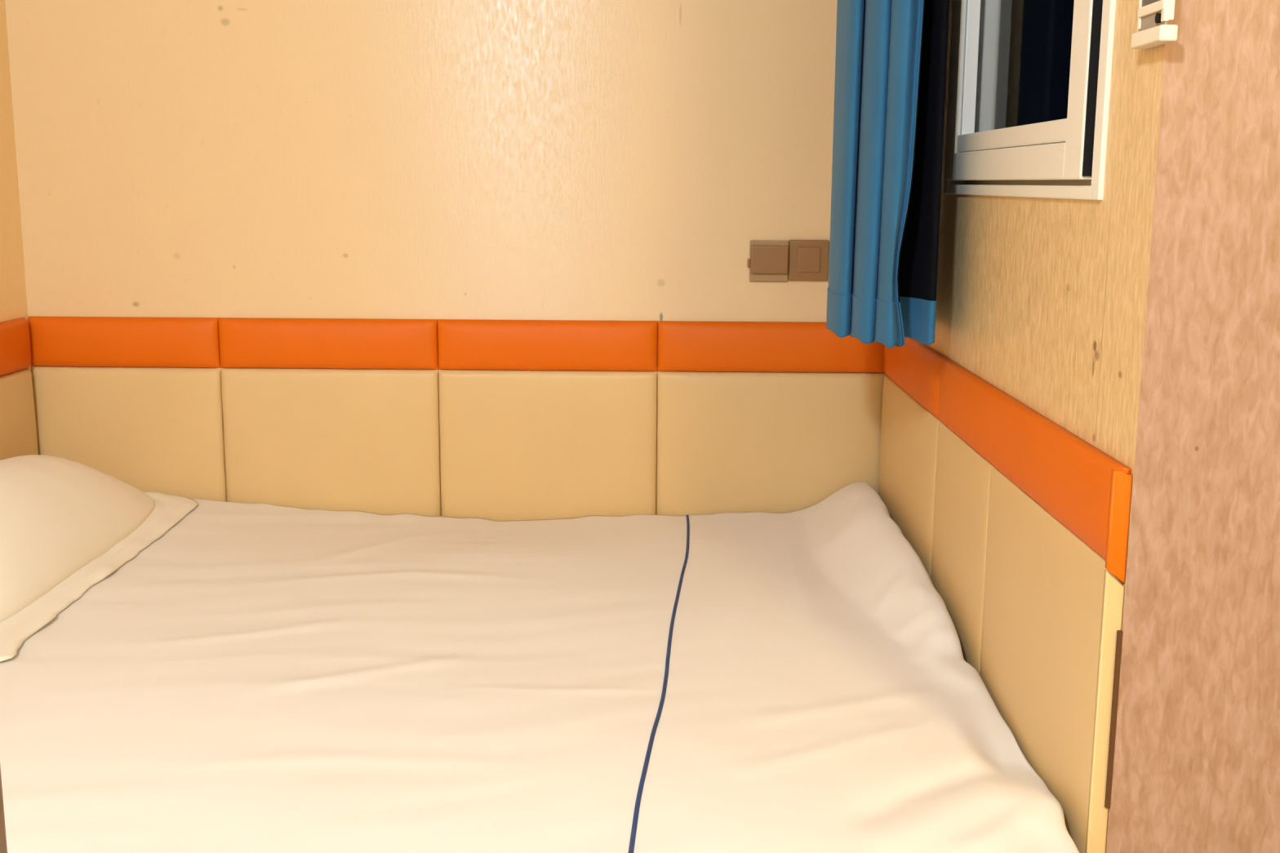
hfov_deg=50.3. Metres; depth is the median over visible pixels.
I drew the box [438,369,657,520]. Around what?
panel
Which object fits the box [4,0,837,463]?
wall
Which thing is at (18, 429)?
panel
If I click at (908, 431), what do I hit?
panel
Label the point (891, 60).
curtain
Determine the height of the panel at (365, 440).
0.586 m
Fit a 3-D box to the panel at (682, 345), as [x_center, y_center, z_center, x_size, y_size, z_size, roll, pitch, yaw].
[0.293,-0.174,3.001,0.508,0.111,0.024,0,10,1]
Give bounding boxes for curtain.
[826,0,949,348]
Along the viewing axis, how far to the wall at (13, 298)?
2.92 m
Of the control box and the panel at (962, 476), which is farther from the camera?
the panel at (962, 476)
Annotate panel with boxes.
[0,317,31,376]
[0,368,38,460]
[28,315,220,368]
[31,366,226,502]
[217,317,438,369]
[220,368,440,515]
[437,319,657,371]
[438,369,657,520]
[656,371,885,515]
[657,320,884,373]
[878,374,940,577]
[884,337,947,420]
[930,421,992,675]
[938,358,1132,583]
[979,465,1124,852]
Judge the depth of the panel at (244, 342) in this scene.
3.00 m
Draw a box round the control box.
[1131,0,1177,48]
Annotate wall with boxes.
[0,0,33,389]
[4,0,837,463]
[926,0,1164,852]
[1106,0,1279,852]
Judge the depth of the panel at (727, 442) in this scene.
3.03 m
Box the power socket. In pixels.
[746,240,789,281]
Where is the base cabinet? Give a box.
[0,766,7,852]
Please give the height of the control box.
0.192 m
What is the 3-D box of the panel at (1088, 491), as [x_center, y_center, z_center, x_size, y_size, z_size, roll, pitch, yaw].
[0.524,0.026,1.942,0.022,0.128,0.946,0,10,1]
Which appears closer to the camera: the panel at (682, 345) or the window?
the window
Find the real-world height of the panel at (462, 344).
0.111 m
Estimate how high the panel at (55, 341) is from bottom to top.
0.111 m
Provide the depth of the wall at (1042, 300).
1.68 m
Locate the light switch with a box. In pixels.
[788,239,829,280]
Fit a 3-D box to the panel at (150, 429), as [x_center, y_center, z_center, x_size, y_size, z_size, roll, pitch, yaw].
[-1.146,0.158,3.078,0.421,0.586,0.024,0,10,1]
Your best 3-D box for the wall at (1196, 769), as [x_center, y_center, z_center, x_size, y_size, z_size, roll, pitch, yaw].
[1.325,-0.180,1.473,1.586,2.750,0.122,0,10,1]
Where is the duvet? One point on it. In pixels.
(256, 677)
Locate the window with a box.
[943,0,1115,199]
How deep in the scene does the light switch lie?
2.97 m
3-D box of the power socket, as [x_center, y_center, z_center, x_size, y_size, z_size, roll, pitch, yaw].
[0.279,-0.360,2.970,0.090,0.089,0.020,0,10,1]
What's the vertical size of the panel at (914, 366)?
0.111 m
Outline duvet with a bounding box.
[0,481,1079,852]
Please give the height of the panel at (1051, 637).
0.587 m
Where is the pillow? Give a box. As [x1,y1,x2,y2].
[0,454,198,662]
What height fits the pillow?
0.196 m
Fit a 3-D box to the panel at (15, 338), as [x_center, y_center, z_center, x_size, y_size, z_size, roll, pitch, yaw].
[-1.348,-0.138,2.743,0.022,0.111,0.535,0,10,1]

